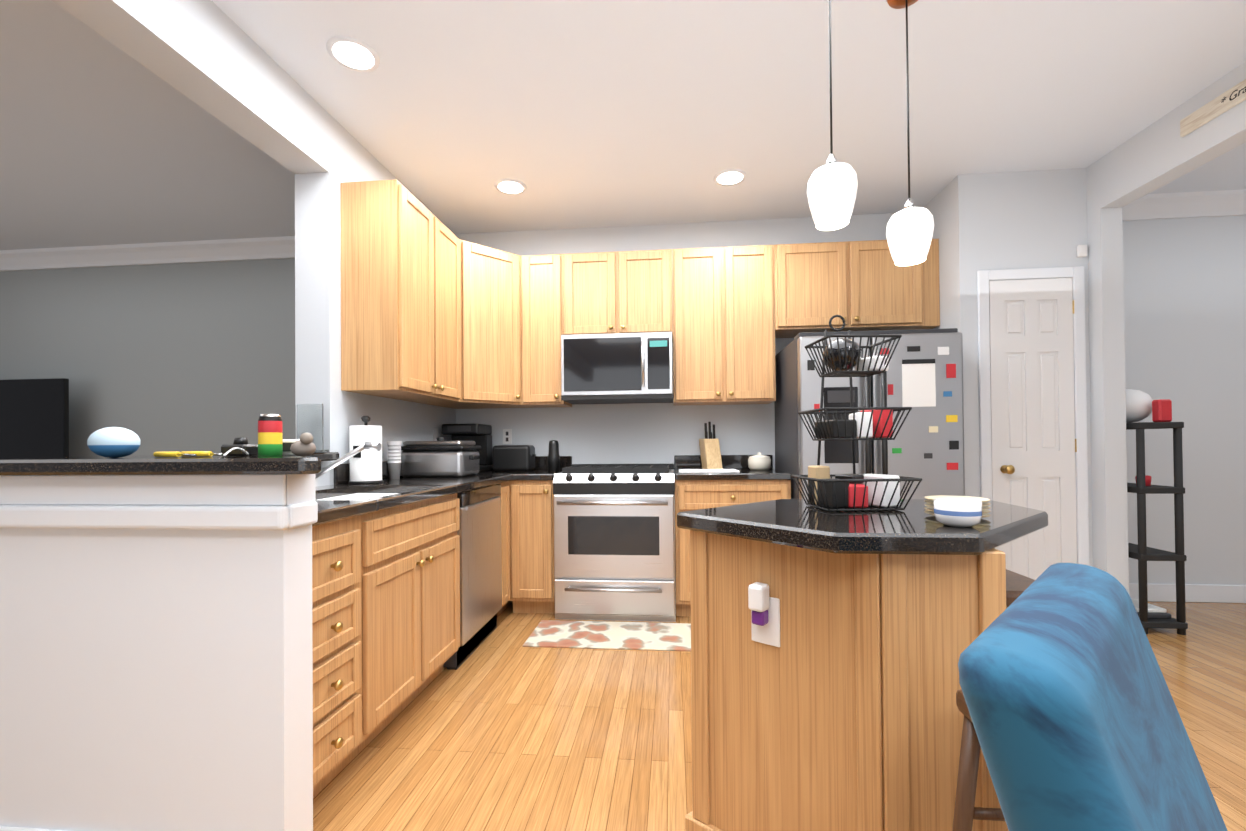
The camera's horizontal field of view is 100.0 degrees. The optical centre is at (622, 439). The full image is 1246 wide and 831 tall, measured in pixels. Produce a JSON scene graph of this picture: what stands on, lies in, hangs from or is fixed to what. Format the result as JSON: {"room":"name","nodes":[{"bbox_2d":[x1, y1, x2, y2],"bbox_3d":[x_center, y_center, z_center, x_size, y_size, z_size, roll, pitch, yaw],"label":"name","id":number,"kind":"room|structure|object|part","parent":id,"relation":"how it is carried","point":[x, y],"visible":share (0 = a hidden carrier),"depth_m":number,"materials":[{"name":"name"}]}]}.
{"room":"kitchen","nodes":[
{"label":"kitchen","id":0,"kind":"room"},
{"bbox_2d":[52,0,328,173],"bbox_3d":[-1.838,-1.484,-0.646,0.180,0.290,6.480,-1,-1,5],"label":"header beam","id":1,"kind":"structure","parent":0,"point":[211,57],"depth_m":1.99,"materials":[{"name":"white paint"}]},
{"bbox_2d":[295,114,455,484],"bbox_3d":[-1.453,-0.225,3.309,0.180,2.740,1.490,-1,-1,5],"label":"wall","id":2,"kind":"structure","parent":0,"point":[318,286],"depth_m":2.58,"materials":[{"name":"white paint"}]},
{"bbox_2d":[340,179,460,401],"bbox_3d":[-1.219,-0.772,3.013,0.348,1.055,0.765,-1,-1,5],"label":"upper cabinet","id":3,"kind":"object","parent":2,"relation":"attached to","point":[400,298],"visible":1,"depth_m":2.65,"materials":[{"name":"brown wood"}]},
{"bbox_2d":[433,428,437,440],"bbox_3d":[-1.321,-0.015,3.687,0.007,0.125,0.070,-1,-1,5],"label":"outlet","id":4,"kind":"object","parent":2,"relation":"attached to","point":[435,433],"visible":0.56,"depth_m":3.68,"materials":[{"name":"white plastic"}]},
{"bbox_2d":[416,239,531,408],"bbox_3d":[-1.019,-0.767,3.700,0.617,1.055,0.636,-1,-1,5],"label":"upper cabinet","id":5,"kind":"object","parent":2,"relation":"attached to","point":[491,377],"visible":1,"depth_m":3.53,"materials":[{"name":"brown wood"}]},
{"bbox_2d":[0,0,1245,249],"bbox_3d":[-0.040,-1.689,0.010,16.000,0.100,8.120,-1,-1,5],"label":"ceiling","id":6,"kind":"structure","parent":0,"point":[570,114],"depth_m":2.54,"materials":[{"name":"white paint"}]},
{"bbox_2d":[326,36,379,71],"bbox_3d":[-1.125,-1.605,2.186,0.200,0.007,0.200,-1,-1,5],"label":"recessed light","id":7,"kind":"object","parent":6,"relation":"in","point":[355,53],"visible":1,"depth_m":2.17,"materials":[{"name":"white"}]},
{"bbox_2d":[494,179,526,194],"bbox_3d":[-0.713,-1.598,3.317,0.200,0.007,0.200,-1,-1,5],"label":"recessed light","id":8,"kind":"object","parent":6,"relation":"in","point":[510,186],"visible":1,"depth_m":3.30,"materials":[{"name":"white"}]},
{"bbox_2d":[714,169,746,185],"bbox_3d":[0.659,-1.611,3.224,0.200,0.007,0.200,-1,-1,5],"label":"recessed light","id":9,"kind":"object","parent":6,"relation":"in","point":[731,177],"visible":1,"depth_m":3.21,"materials":[{"name":"white"}]},
{"bbox_2d":[807,0,857,230],"bbox_3d":[0.677,-1.164,1.705,0.154,0.930,0.154,-1,-1,5],"label":"pendant light","id":10,"kind":"object","parent":6,"relation":"hanging from","point":[832,188],"visible":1,"depth_m":1.65,"materials":[{"name":"white glass"}]},
{"bbox_2d":[886,0,933,265],"bbox_3d":[1.037,-1.137,1.902,0.154,0.985,0.154,-1,-1,5],"label":"pendant light","id":11,"kind":"object","parent":6,"relation":"hanging from","point":[909,230],"visible":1,"depth_m":1.86,"materials":[{"name":"white glass"}]},
{"bbox_2d":[0,213,1245,592],"bbox_3d":[0.344,-0.234,3.948,16.000,2.740,0.120,-1,-1,5],"label":"wall","id":12,"kind":"structure","parent":0,"point":[1185,315],"depth_m":3.94,"materials":[{"name":"white paint"}]},
{"bbox_2d":[0,236,294,270],"bbox_3d":[-4.566,-1.493,4.307,6.179,0.130,0.110,-1,-1,5],"label":"crown molding","id":13,"kind":"structure","parent":12,"relation":"attached to","point":[164,253],"depth_m":4.23,"materials":[{"name":"white"}]},
{"bbox_2d":[503,429,511,443],"bbox_3d":[-0.884,-0.021,3.997,0.070,0.115,0.009,-1,-1,5],"label":"outlet","id":14,"kind":"object","parent":12,"relation":"attached to","point":[507,436],"visible":1,"depth_m":3.99,"materials":[{"name":"white plastic"}]},
{"bbox_2d":[491,456,571,467],"bbox_3d":[-0.827,0.181,3.983,0.889,0.099,0.020,-1,-1,5],"label":"backsplash","id":15,"kind":"structure","parent":12,"relation":"attached to","point":[540,461],"depth_m":3.95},
{"bbox_2d":[521,254,571,407],"bbox_3d":[-0.556,-0.770,3.801,0.302,1.055,0.348,-1,-1,5],"label":"upper cabinet","id":16,"kind":"object","parent":12,"relation":"attached to","point":[542,323],"visible":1,"depth_m":3.67,"materials":[{"name":"brown wood"}]},
{"bbox_2d":[563,249,672,341],"bbox_3d":[-0.028,-1.010,3.753,0.760,0.585,0.348,-1,-1,5],"label":"upper cabinet","id":17,"kind":"object","parent":12,"relation":"attached to","point":[619,292],"visible":1,"depth_m":3.61,"materials":[{"name":"brown wood"}]},
{"bbox_2d":[561,332,672,403],"bbox_3d":[-0.028,-0.490,3.698,0.754,0.443,0.447,-1,-1,5],"label":"microwave","id":18,"kind":"object","parent":17,"relation":"attached to","point":[617,368],"visible":1,"depth_m":3.51,"materials":[{"name":"grey metal"}]},
{"bbox_2d":[672,245,775,405],"bbox_3d":[0.696,-0.782,3.683,0.685,1.055,0.348,-1,-1,5],"label":"upper cabinet","id":19,"kind":"object","parent":12,"relation":"attached to","point":[723,325],"visible":1,"depth_m":3.54,"materials":[{"name":"brown wood"}]},
{"bbox_2d":[774,239,939,337],"bbox_3d":[1.566,-1.031,3.603,1.064,0.575,0.348,-1,-1,5],"label":"upper cabinet","id":20,"kind":"object","parent":12,"relation":"attached to","point":[869,285],"visible":0.77,"depth_m":3.47,"materials":[{"name":"brown wood"}]},
{"bbox_2d":[1122,189,1245,220],"bbox_3d":[5.617,-1.591,3.348,5.363,0.130,0.110,-1,-1,5],"label":"crown molding","id":21,"kind":"structure","parent":12,"relation":"attached to","point":[1221,203],"depth_m":3.47,"materials":[{"name":"white"}]},
{"bbox_2d":[1129,583,1245,602],"bbox_3d":[5.644,1.024,3.369,5.363,0.120,0.014,-1,-1,5],"label":"baseboard","id":22,"kind":"structure","parent":12,"relation":"attached to","point":[1209,593],"depth_m":3.53,"materials":[{"name":"white"}]},
{"bbox_2d":[313,593,1245,830],"bbox_3d":[-0.016,1.151,-0.018,16.000,0.100,8.120,-1,-1,5],"label":"floor","id":23,"kind":"structure","parent":0,"point":[501,728],"depth_m":1.96,"materials":[{"name":"brown wood"}]},
{"bbox_2d":[0,461,329,830],"bbox_3d":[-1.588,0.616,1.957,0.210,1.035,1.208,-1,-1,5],"label":"wall","id":24,"kind":"structure","parent":23,"relation":"on","point":[11,486],"depth_m":1.38,"materials":[{"name":"white paint"}]},
{"bbox_2d":[0,452,338,474],"bbox_3d":[-1.248,0.075,1.914,1.125,0.040,1.225,-1,-1,5],"label":"bar","id":25,"kind":"object","parent":24,"relation":"on","point":[181,465],"visible":0.83,"depth_m":1.30,"materials":[{"name":"black stone"}]},
{"bbox_2d":[87,427,139,457],"bbox_3d":[-1.430,0.009,1.472,0.108,0.088,0.107,-1,-1,5],"label":"ball","id":26,"kind":"object","parent":25,"relation":"on","point":[113,442],"visible":0.98,"depth_m":1.44,"materials":[{"name":"white plastic"}]},
{"bbox_2d":[153,451,203,456],"bbox_3d":[-1.249,0.042,1.458,0.177,0.016,0.018,-1,-1,23],"label":"utensil","id":27,"kind":"object","parent":25,"relation":"on","point":[187,454],"depth_m":1.48,"materials":[{"name":"yellow plastic"}]},
{"bbox_2d":[204,451,222,456],"bbox_3d":[-1.225,0.043,1.522,0.125,0.016,0.016,-1,-1,5],"label":"utensil","id":28,"kind":"object","parent":25,"relation":"on","point":[206,453],"depth_m":1.52,"materials":[{"name":"yellow"}]},
{"bbox_2d":[221,437,257,455],"bbox_3d":[-1.164,0.022,1.556,0.121,0.057,0.182,-1,-1,5],"label":"gadget","id":29,"kind":"object","parent":25,"relation":"on","point":[240,446],"visible":0.94,"depth_m":1.58,"materials":[{"name":"black plastic"}]},
{"bbox_2d":[258,414,282,455],"bbox_3d":[-1.071,-0.012,1.589,0.062,0.125,0.061,-1,-1,5],"label":"can","id":30,"kind":"object","parent":25,"relation":"on","point":[270,436],"visible":0.94,"depth_m":1.56,"materials":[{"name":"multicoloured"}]},
{"bbox_2d":[283,439,299,454],"bbox_3d":[-1.054,0.026,1.661,0.090,0.050,0.042,-1,-1,5],"label":"jar","id":31,"kind":"object","parent":25,"relation":"on","point":[287,443],"visible":0.23,"depth_m":1.64,"materials":[{"name":"white plastic"}]},
{"bbox_2d":[290,432,315,456],"bbox_3d":[-0.842,0.014,1.381,0.065,0.064,0.060,-1,-1,5],"label":"figurine","id":32,"kind":"object","parent":25,"relation":"on","point":[304,446],"visible":1,"depth_m":1.36,"materials":[{"name":"brown"}]},
{"bbox_2d":[297,404,328,451],"bbox_3d":[-1.484,-0.053,2.482,0.150,0.230,0.060,-1,-1,5],"label":"glass panel","id":33,"kind":"object","parent":25,"relation":"on","point":[309,418],"visible":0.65,"depth_m":2.48,"materials":[{"name":"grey glass"}]},
{"bbox_2d":[312,512,383,797],"bbox_3d":[-1.192,0.690,1.657,0.627,0.874,0.405,-1,-1,5],"label":"base cabinet","id":34,"kind":"object","parent":23,"relation":"on","point":[348,555],"depth_m":1.68,"materials":[{"name":"brown wood"}]},
{"bbox_2d":[312,472,511,527],"bbox_3d":[-1.117,0.238,2.418,0.642,0.040,1.923,-1,-1,5],"label":"countertop","id":35,"kind":"structure","parent":34,"relation":"on","point":[404,490],"depth_m":2.36,"materials":[{"name":"black stone"}]},
{"bbox_2d":[315,442,381,478],"bbox_3d":[-1.202,0.114,2.171,0.367,0.206,0.113,-1,-1,5],"label":"faucet","id":36,"kind":"object","parent":35,"relation":"on","point":[375,446],"visible":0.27,"depth_m":2.19,"materials":[{"name":"silver metal"}]},
{"bbox_2d":[348,416,382,483],"bbox_3d":[-1.314,0.051,2.676,0.160,0.343,0.160,-1,-1,5],"label":"paper towel","id":37,"kind":"object","parent":35,"relation":"on","point":[365,466],"visible":0.96,"depth_m":2.61,"materials":[{"name":"white paper"}]},
{"bbox_2d":[332,461,447,555],"bbox_3d":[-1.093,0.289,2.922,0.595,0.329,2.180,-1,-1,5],"label":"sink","id":38,"kind":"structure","parent":35,"relation":"in","point":[408,526],"depth_m":2.18,"materials":[{"name":"brown wood"}]},
{"bbox_2d":[387,441,401,478],"bbox_3d":[-1.309,0.118,2.996,0.080,0.215,0.080,-1,-1,5],"label":"cups","id":39,"kind":"object","parent":35,"relation":"on","point":[394,455],"visible":1,"depth_m":2.97,"materials":[{"name":"white plastic"}]},
{"bbox_2d":[400,437,480,476],"bbox_3d":[-1.114,0.106,3.229,0.435,0.240,0.310,-1,-1,5],"label":"roaster","id":40,"kind":"object","parent":35,"relation":"on","point":[440,457],"visible":0.94,"depth_m":3.09,"materials":[{"name":"silver metal"}]},
{"bbox_2d":[384,532,459,727],"bbox_3d":[-1.075,0.796,2.185,0.495,0.669,0.780,-1,-1,5],"label":"base cabinet","id":41,"kind":"object","parent":23,"relation":"on","point":[386,597],"depth_m":2.14,"materials":[{"name":"brown wood"}]},
{"bbox_2d":[443,484,501,669],"bbox_3d":[-1.046,0.702,2.894,0.592,0.871,0.598,-1,-1,5],"label":"dishwasher","id":42,"kind":"object","parent":23,"relation":"on","point":[479,532],"visible":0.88,"depth_m":2.79,"materials":[{"name":"grey metal"}]},
{"bbox_2d":[448,480,511,616],"bbox_3d":[-1.039,0.704,3.280,0.627,0.874,0.164,-1,-1,5],"label":"base cabinet","id":43,"kind":"object","parent":23,"relation":"on","point":[453,502],"depth_m":3.22,"materials":[{"name":"brown wood"}]},
{"bbox_2d":[481,468,561,479],"bbox_3d":[-0.865,0.248,3.678,0.908,0.040,0.633,-1,-1,5],"label":"countertop","id":44,"kind":"structure","parent":43,"relation":"on","point":[538,473],"depth_m":3.35,"materials":[{"name":"black stone"}]},
{"bbox_2d":[442,424,491,471],"bbox_3d":[-1.136,0.062,3.823,0.270,0.340,0.302,-1,-1,5],"label":"coffee maker","id":45,"kind":"object","parent":44,"relation":"on","point":[480,435],"visible":0.58,"depth_m":3.83,"materials":[{"name":"black plastic"}]},
{"bbox_2d":[492,445,535,470],"bbox_3d":[-0.788,0.136,3.831,0.300,0.187,0.180,-1,-1,5],"label":"toaster","id":46,"kind":"object","parent":44,"relation":"on","point":[513,457],"visible":1,"depth_m":3.75,"materials":[{"name":"black plastic"}]},
{"bbox_2d":[548,440,559,470],"bbox_3d":[-0.495,0.116,3.743,0.090,0.220,0.090,-1,-1,5],"label":"grinder","id":47,"kind":"object","parent":44,"relation":"on","point":[553,459],"visible":1,"depth_m":3.71,"materials":[{"name":"black plastic"}]},
{"bbox_2d":[508,480,554,613],"bbox_3d":[-0.559,0.704,3.633,0.300,0.874,0.658,-1,-1,5],"label":"base cabinet","id":48,"kind":"object","parent":23,"relation":"on","point":[532,577],"visible":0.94,"depth_m":3.35,"materials":[{"name":"brown wood"}]},
{"bbox_2d":[523,620,690,650],"bbox_3d":[-0.032,1.126,3.015,1.000,0.008,0.415,-1,-1,5],"label":"kitchen rug","id":49,"kind":"object","parent":23,"relation":"on","point":[616,635],"visible":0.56,"depth_m":2.99,"materials":[{"name":"white fabric"}]},
{"bbox_2d":[553,464,675,621],"bbox_3d":[-0.031,0.658,3.546,0.762,0.955,0.728,-1,-1,5],"label":"range","id":50,"kind":"object","parent":23,"relation":"on","point":[614,541],"visible":1,"depth_m":3.25,"materials":[{"name":"silver metal"}]},
{"bbox_2d":[675,480,790,616],"bbox_3d":[0.706,0.692,3.514,0.706,0.874,0.658,-1,-1,5],"label":"base cabinet","id":51,"kind":"object","parent":23,"relation":"on","point":[690,495],"visible":0.33,"depth_m":3.24,"materials":[{"name":"brown wood"}]},
{"bbox_2d":[674,455,791,479],"bbox_3d":[0.705,0.184,3.531,0.709,0.140,0.633,-1,-1,5],"label":"countertop","id":52,"kind":"structure","parent":51,"relation":"on","point":[739,462],"depth_m":3.42,"materials":[{"name":"stone"}]},
{"bbox_2d":[679,469,739,472],"bbox_3d":[0.549,0.206,3.383,0.375,0.015,0.260,-1,-1,5],"label":"cutting board","id":53,"kind":"object","parent":52,"relation":"on","point":[708,471],"visible":1,"depth_m":3.27,"materials":[{"name":"white plastic"}]},
{"bbox_2d":[699,422,722,468],"bbox_3d":[0.620,0.045,3.712,0.110,0.341,0.203,0,-1,-10],"label":"knife block","id":54,"kind":"object","parent":52,"relation":"on","point":[710,452],"visible":0.92,"depth_m":3.67,"materials":[{"name":"brown wood"}]},
{"bbox_2d":[748,452,770,469],"bbox_3d":[0.938,0.151,3.598,0.156,0.122,0.154,-1,-1,5],"label":"sugar bowl","id":55,"kind":"object","parent":52,"relation":"on","point":[759,461],"visible":1,"depth_m":3.54,"materials":[{"name":"beige ceramic"}]},
{"bbox_2d":[677,499,1047,830],"bbox_3d":[0.646,0.651,1.385,0.994,0.915,0.673,-1,-1,5],"label":"kitchen island","id":56,"kind":"object","parent":23,"relation":"on","point":[828,648],"visible":0.96,"depth_m":1.18,"materials":[{"name":"brown wood"}]},
{"bbox_2d":[791,315,921,510],"bbox_3d":[0.646,-0.089,1.478,0.273,0.567,0.218,0,-1,-3],"label":"stand","id":57,"kind":"object","parent":56,"relation":"on","point":[854,490],"visible":1,"depth_m":1.43,"materials":[{"name":"black metal"}]},
{"bbox_2d":[924,495,990,517],"bbox_3d":[0.821,0.168,1.288,0.140,0.046,0.140,-1,-1,5],"label":"plates","id":58,"kind":"object","parent":56,"relation":"on","point":[929,504],"visible":0.48,"depth_m":1.30,"materials":[{"name":"beige ceramic"}]},
{"bbox_2d":[934,499,981,527],"bbox_3d":[0.736,0.163,1.151,0.090,0.055,0.090,-1,-1,5],"label":"bowl","id":59,"kind":"object","parent":56,"relation":"on","point":[964,513],"visible":1,"depth_m":1.12,"materials":[{"name":"white ceramic"}]},
{"bbox_2d":[774,328,964,498],"bbox_3d":[1.516,0.245,3.339,0.907,1.750,0.825,-1,-1,5],"label":"fridge","id":60,"kind":"object","parent":23,"relation":"on","point":[922,376],"visible":0.5,"depth_m":2.99,"materials":[{"name":"grey metal"}]},
{"bbox_2d":[952,689,1004,830],"bbox_3d":[0.728,0.794,0.880,0.242,0.622,0.342,-1,-1,5],"label":"counter stool","id":61,"kind":"object","parent":23,"relation":"on","point":[966,812],"visible":0.12,"depth_m":1.00,"materials":[{"name":"brown wood"}]},
{"bbox_2d":[1006,569,1034,608],"bbox_3d":[1.065,0.757,1.521,0.342,0.701,0.342,-1,-1,5],"label":"counter stool","id":62,"kind":"object","parent":23,"relation":"on","point":[1017,585],"visible":0.02,"depth_m":1.46,"materials":[{"name":"brown wood"}]},
{"bbox_2d":[958,563,1227,830],"bbox_3d":[0.645,0.628,0.309,0.460,0.945,0.667,0,-1,-43],"label":"chair","id":63,"kind":"object","parent":23,"relation":"on","point":[1078,724],"visible":1,"depth_m":0.39,"materials":[{"name":"fabric"}]},
{"bbox_2d":[1126,422,1187,634],"bbox_3d":[3.082,0.505,3.267,0.235,1.200,0.630,-1,-1,5],"label":"shelving","id":64,"kind":"object","parent":23,"relation":"on","point":[1141,552],"depth_m":2.97,"materials":[{"name":"black"}]},
{"bbox_3d":[3.059,0.243,3.076,0.070,0.060,0.070,-1,-1,5],"label":"shelf items","id":65,"kind":"part","parent":64,"relation":"part of"},
{"bbox_3d":[3.073,1.009,3.138,0.180,0.050,0.260,-1,-1,5],"label":"shelf items","id":66,"kind":"part","parent":64,"relation":"part of"},
{"bbox_3d":[-5.002,0.874,4.126,1.700,0.620,0.430,-1,-1,5],"label":"tv stand","id":67,"kind":"object","parent":23,"relation":"on","visible":0},
{"bbox_2d":[0,378,68,457],"bbox_3d":[-5.031,0.047,4.171,1.350,1.035,0.180,-1,-1,5],"label":"television","id":68,"kind":"object","parent":67,"relation":"on","point":[34,418],"visible":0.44,"depth_m":4.11,"materials":[{"name":"black"}]},
{"bbox_2d":[923,159,1128,592],"bbox_3d":[2.513,-0.259,3.373,0.846,2.740,0.620,-1,-1,5],"label":"wall","id":69,"kind":"structure","parent":0,"point":[1024,219],"depth_m":3.16,"materials":[{"name":"white paint"}]},
{"bbox_2d":[977,266,1088,579],"bbox_3d":[2.467,0.039,3.124,0.600,2.141,0.076,-1,-1,5],"label":"pantry door","id":70,"kind":"structure","parent":69,"relation":"in","point":[1032,392],"depth_m":3.15,"materials":[{"name":"white wood"}]},
{"bbox_2d":[1077,245,1086,256],"bbox_3d":[2.750,-1.128,3.135,0.050,0.070,0.021,-1,-1,5],"label":"sensor","id":71,"kind":"object","parent":69,"relation":"attached to","point":[1081,250],"visible":0.98,"depth_m":3.13,"materials":[{"name":"white plastic"}]},
{"bbox_2d":[1100,62,1245,207],"bbox_3d":[2.717,-1.501,1.772,0.116,0.290,2.550,-1,-1,5],"label":"header beam","id":72,"kind":"structure","parent":0,"point":[1159,153],"depth_m":2.63,"materials":[{"name":"white paint"}]},
{"bbox_2d":[1180,79,1245,136],"bbox_3d":[2.680,-1.516,2.102,0.017,0.083,0.900,-1,-1,5],"label":"sign","id":73,"kind":"object","parent":72,"relation":"attached to","point":[1204,114],"visible":0.91,"depth_m":2.40,"materials":[{"name":"brown wood"}]},
{"bbox_2d":[1221,86,1245,102],"bbox_3d":[2.676,-1.511,2.167,0.001,0.048,0.382,-1,-1,5],"label":"lettering","id":74,"kind":"object","parent":73,"relation":"attached to","point":[1235,95],"visible":1,"depth_m":2.30,"materials":[{"name":"black"}]}
]}

